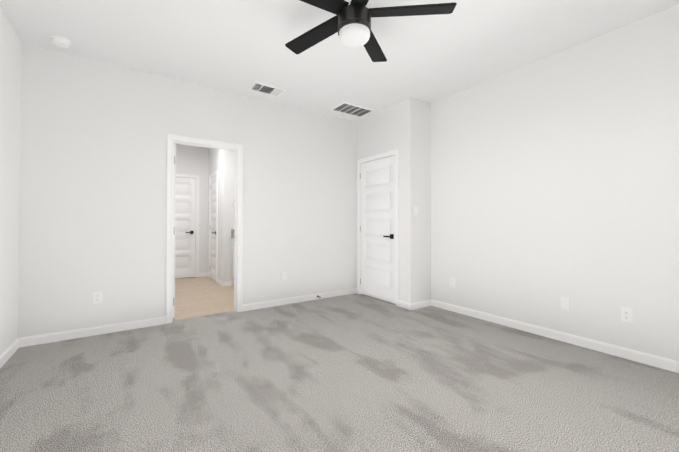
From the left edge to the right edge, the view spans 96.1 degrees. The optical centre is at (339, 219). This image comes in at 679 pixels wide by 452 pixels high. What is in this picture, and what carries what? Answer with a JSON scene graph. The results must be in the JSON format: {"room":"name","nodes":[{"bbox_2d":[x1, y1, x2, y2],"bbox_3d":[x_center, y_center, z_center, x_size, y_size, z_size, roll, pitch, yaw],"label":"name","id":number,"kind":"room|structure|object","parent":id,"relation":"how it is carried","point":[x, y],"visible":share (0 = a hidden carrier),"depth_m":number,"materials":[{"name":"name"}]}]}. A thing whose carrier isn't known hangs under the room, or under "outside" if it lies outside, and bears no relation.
{"room":"empty bedroom","nodes":[
{"label":"empty bedroom","id":0,"kind":"room"},
{"bbox_2d":[0,8,20,354],"bbox_3d":[-1.654,-0.255,0.850,0.120,2.740,4.740,0,-1,-34],"label":"wall","id":1,"kind":"structure","parent":0,"point":[10,79],"depth_m":2.51,"materials":[{"name":"white paint"}]},
{"bbox_2d":[0,338,19,367],"bbox_3d":[-1.599,1.074,0.871,0.013,0.083,4.500,0,-1,-34],"label":"baseboard","id":2,"kind":"structure","parent":1,"relation":"attached to","point":[4,357],"depth_m":2.50,"materials":[{"name":"white paint"}]},
{"bbox_2d":[18,43,355,337],"bbox_3d":[-0.847,-0.213,4.198,5.230,2.740,0.120,0,-1,-34],"label":"wall","id":3,"kind":"structure","parent":0,"point":[93,182],"depth_m":3.24,"materials":[{"name":"white paint"}]},
{"bbox_2d":[20,316,165,346],"bbox_3d":[-2.381,1.101,3.054,1.124,0.083,0.013,0,-1,-34],"label":"baseboard","id":4,"kind":"structure","parent":3,"relation":"attached to","point":[91,331],"depth_m":3.00,"materials":[{"name":"white paint"}]},
{"bbox_2d":[93,291,101,303],"bbox_3d":[-2.409,0.774,3.041,0.070,0.115,0.008,0,-1,-34],"label":"electrical outlet","id":5,"kind":"object","parent":3,"relation":"attached to","point":[97,297],"visible":1,"depth_m":3.04,"materials":[{"name":"white plastic"}]},
{"bbox_2d":[173,144,175,317],"bbox_3d":[-2.118,0.129,3.826,0.145,2.022,0.716,0,-1,-34],"label":"bathroom door","id":6,"kind":"structure","parent":3,"relation":"in","point":[174,230],"depth_m":3.54,"materials":[{"name":"white paint"}]},
{"bbox_2d":[166,134,242,323],"bbox_3d":[-1.609,0.099,3.674,0.836,2.103,0.154,0,-1,-34],"label":"door frame","id":7,"kind":"structure","parent":3,"relation":"attached to","point":[170,139],"depth_m":3.65,"materials":[{"name":"white paint"}]},
{"bbox_2d":[281,272,285,280],"bbox_3d":[-0.759,0.766,4.168,0.070,0.115,0.008,0,-1,-34],"label":"electrical outlet","id":8,"kind":"object","parent":3,"relation":"attached to","point":[283,275],"visible":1,"depth_m":4.16,"materials":[{"name":"white plastic"}]},
{"bbox_2d":[242,288,356,311],"bbox_3d":[-0.474,1.117,4.346,1.810,0.083,0.030,0,-1,-34],"label":"baseboard","id":9,"kind":"structure","parent":3,"relation":"attached to","point":[252,306],"depth_m":4.26,"materials":[{"name":"white paint"}]},
{"bbox_2d":[174,143,208,272],"bbox_3d":[-3.189,-0.188,6.219,1.180,2.740,0.120,0,-1,-34],"label":"wall","id":10,"kind":"structure","parent":0,"point":[191,160],"depth_m":6.35,"materials":[{"name":"white paint"}]},
{"bbox_2d":[175,177,195,278],"bbox_3d":[-3.278,0.157,6.105,0.726,2.022,0.145,0,-1,-34],"label":"bathroom door","id":11,"kind":"structure","parent":10,"relation":"in","point":[185,216],"depth_m":6.19,"materials":[{"name":"white paint"}]},
{"bbox_2d":[176,174,198,276],"bbox_3d":[-3.292,0.129,6.135,0.846,2.103,0.138,0,-1,-34],"label":"door frame","id":12,"kind":"structure","parent":10,"relation":"attached to","point":[197,217],"depth_m":6.30,"materials":[{"name":"white paint"}]},
{"bbox_2d":[173,276,233,319],"bbox_3d":[-1.895,1.221,5.326,2.570,0.100,3.025,0,-1,-34],"label":"floor","id":13,"kind":"structure","parent":0,"point":[198,296],"depth_m":4.57,"materials":[{"name":"brown wood"}]},
{"bbox_2d":[232,237,233,279],"bbox_3d":[-1.298,0.733,5.094,0.606,0.868,1.346,0,-1,-34],"label":"bathroom vanity","id":14,"kind":"object","parent":13,"relation":"on","point":[233,237],"depth_m":5.41,"materials":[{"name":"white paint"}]},
{"bbox_2d":[210,175,216,280],"bbox_3d":[-2.466,0.156,6.024,0.145,2.022,0.586,0,-1,-34],"label":"closet door","id":15,"kind":"structure","parent":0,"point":[213,185],"depth_m":6.04,"materials":[{"name":"white paint"}]},
{"bbox_2d":[208,148,229,281],"bbox_3d":[-2.365,-0.192,5.952,0.120,2.740,1.250,0,-1,-34],"label":"wall","id":16,"kind":"structure","parent":0,"point":[219,160],"depth_m":5.46,"materials":[{"name":"white paint"}]},
{"bbox_2d":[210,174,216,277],"bbox_3d":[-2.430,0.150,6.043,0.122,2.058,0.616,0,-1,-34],"label":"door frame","id":17,"kind":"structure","parent":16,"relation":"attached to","point":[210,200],"depth_m":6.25,"materials":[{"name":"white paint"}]},
{"bbox_2d":[209,170,217,282],"bbox_3d":[-2.487,0.128,6.005,0.017,2.103,0.706,0,-1,-34],"label":"trim","id":18,"kind":"structure","parent":16,"relation":"attached to","point":[213,174],"depth_m":5.73,"materials":[{"name":"white paint"}]},
{"bbox_2d":[199,272,233,285],"bbox_3d":[-2.305,1.125,4.996,1.280,0.083,2.870,0,-1,-34],"label":"baseboard","id":19,"kind":"structure","parent":16,"relation":"attached to","point":[224,283],"depth_m":5.48,"materials":[{"name":"white paint"}]},
{"bbox_2d":[230,151,234,280],"bbox_3d":[-1.679,-0.194,5.737,0.770,2.740,0.120,0,-1,-34],"label":"wall","id":20,"kind":"structure","parent":0,"point":[232,187],"depth_m":5.49,"materials":[{"name":"white paint"}]},
{"bbox_2d":[0,293,678,451],"bbox_3d":[0.466,1.183,2.259,5.230,0.100,4.705,0,-1,-34],"label":"floor carpet","id":21,"kind":"object","parent":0,"point":[355,372],"visible":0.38,"depth_m":2.03,"materials":[{"name":"grey carpet"}]},
{"bbox_2d":[0,0,678,121],"bbox_3d":[-0.387,-1.642,3.543,5.230,0.100,7.730,0,-1,-34],"label":"ceiling","id":22,"kind":"structure","parent":0,"point":[236,46],"depth_m":2.73,"materials":[{"name":"white paint"}]},
{"bbox_2d":[49,35,70,47],"bbox_3d":[-2.480,-1.577,2.715,0.144,0.049,0.144,0,-1,-34],"label":"smoke detector","id":23,"kind":"object","parent":22,"relation":"attached to","point":[60,41],"visible":1,"depth_m":2.68,"materials":[{"name":"white plastic"}]},
{"bbox_2d":[248,81,286,96],"bbox_3d":[-0.877,-1.578,3.707,0.400,0.022,0.250,0,-1,-34],"label":"ceiling vent","id":24,"kind":"object","parent":22,"relation":"in","point":[266,88],"visible":1,"depth_m":3.69,"materials":[{"name":"white metal"}]},
{"bbox_2d":[331,101,373,116],"bbox_3d":[0.188,-1.573,4.371,0.555,0.016,0.345,0,-1,-34],"label":"ceiling vent","id":25,"kind":"object","parent":22,"relation":"in","point":[351,108],"visible":1,"depth_m":4.34,"materials":[{"name":"white metal"}]},
{"bbox_2d":[285,0,456,61],"bbox_3d":[0.064,-1.410,2.045,1.242,0.401,1.282,0,-1,-34],"label":"fan","id":26,"kind":"object","parent":22,"relation":"hanging from","point":[350,24],"visible":1,"depth_m":2.02,"materials":[{"name":"black metal"}]},
{"bbox_2d":[356,97,416,302],"bbox_3d":[0.640,-0.210,4.442,0.120,2.740,1.155,0,-1,-34],"label":"wall","id":27,"kind":"structure","parent":0,"point":[393,127],"depth_m":4.04,"materials":[{"name":"white paint"}]},
{"bbox_2d":[357,149,398,305],"bbox_3d":[0.597,0.126,4.501,0.122,2.068,0.804,0,-1,-34],"label":"door frame","id":28,"kind":"structure","parent":27,"relation":"attached to","point":[360,215],"depth_m":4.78,"materials":[{"name":"white paint"}]},
{"bbox_2d":[360,155,395,303],"bbox_3d":[0.561,0.132,4.482,0.145,2.032,0.774,0,-1,-34],"label":"closet door","id":29,"kind":"structure","parent":27,"relation":"in","point":[377,230],"depth_m":4.44,"materials":[{"name":"white paint"}]},
{"bbox_2d":[417,100,430,301],"bbox_3d":[1.473,-0.211,4.384,1.190,2.740,0.120,0,-1,-34],"label":"wall","id":30,"kind":"structure","parent":0,"point":[424,214],"depth_m":4.07,"materials":[{"name":"white paint"}]},
{"bbox_2d":[414,207,417,214],"bbox_3d":[1.004,-0.116,3.982,0.070,0.115,0.012,0,-1,-34],"label":"light switch","id":31,"kind":"object","parent":30,"relation":"attached to","point":[415,210],"visible":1,"depth_m":3.97,"materials":[{"name":"white plastic"}]},
{"bbox_2d":[408,300,431,309],"bbox_3d":[1.068,1.113,4.010,0.383,0.083,0.013,0,-1,-34],"label":"baseboard","id":32,"kind":"structure","parent":30,"relation":"attached to","point":[411,306],"depth_m":3.99,"materials":[{"name":"white paint"}]},
{"bbox_2d":[430,4,678,360],"bbox_3d":[2.265,-0.231,2.754,0.120,2.740,3.465,0,-1,-34],"label":"wall","id":33,"kind":"structure","parent":0,"point":[554,178],"depth_m":2.82,"materials":[{"name":"white paint"}]},
{"bbox_2d":[450,277,454,286],"bbox_3d":[1.429,0.787,3.852,0.008,0.115,0.070,0,-1,-34],"label":"electrical outlet","id":34,"kind":"object","parent":33,"relation":"attached to","point":[452,282],"visible":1,"depth_m":3.85,"materials":[{"name":"white plastic"}]},
{"bbox_2d":[429,299,678,372],"bbox_3d":[2.169,1.098,2.762,0.013,0.083,3.315,0,-1,-34],"label":"baseboard","id":35,"kind":"structure","parent":33,"relation":"attached to","point":[606,348],"depth_m":2.80,"materials":[{"name":"white paint"}]},
{"bbox_2d":[561,297,569,310],"bbox_3d":[2.110,0.783,2.857,0.007,0.115,0.070,0,-1,-34],"label":"outlet","id":36,"kind":"object","parent":33,"relation":"attached to","point":[565,303],"visible":1,"depth_m":2.85,"materials":[{"name":"white plastic"}]},
{"bbox_2d":[621,307,632,322],"bbox_3d":[2.352,0.780,2.501,0.008,0.115,0.070,0,-1,-34],"label":"electrical outlet","id":37,"kind":"object","parent":33,"relation":"attached to","point":[626,314],"visible":1,"depth_m":2.50,"materials":[{"name":"white plastic"}]}
]}

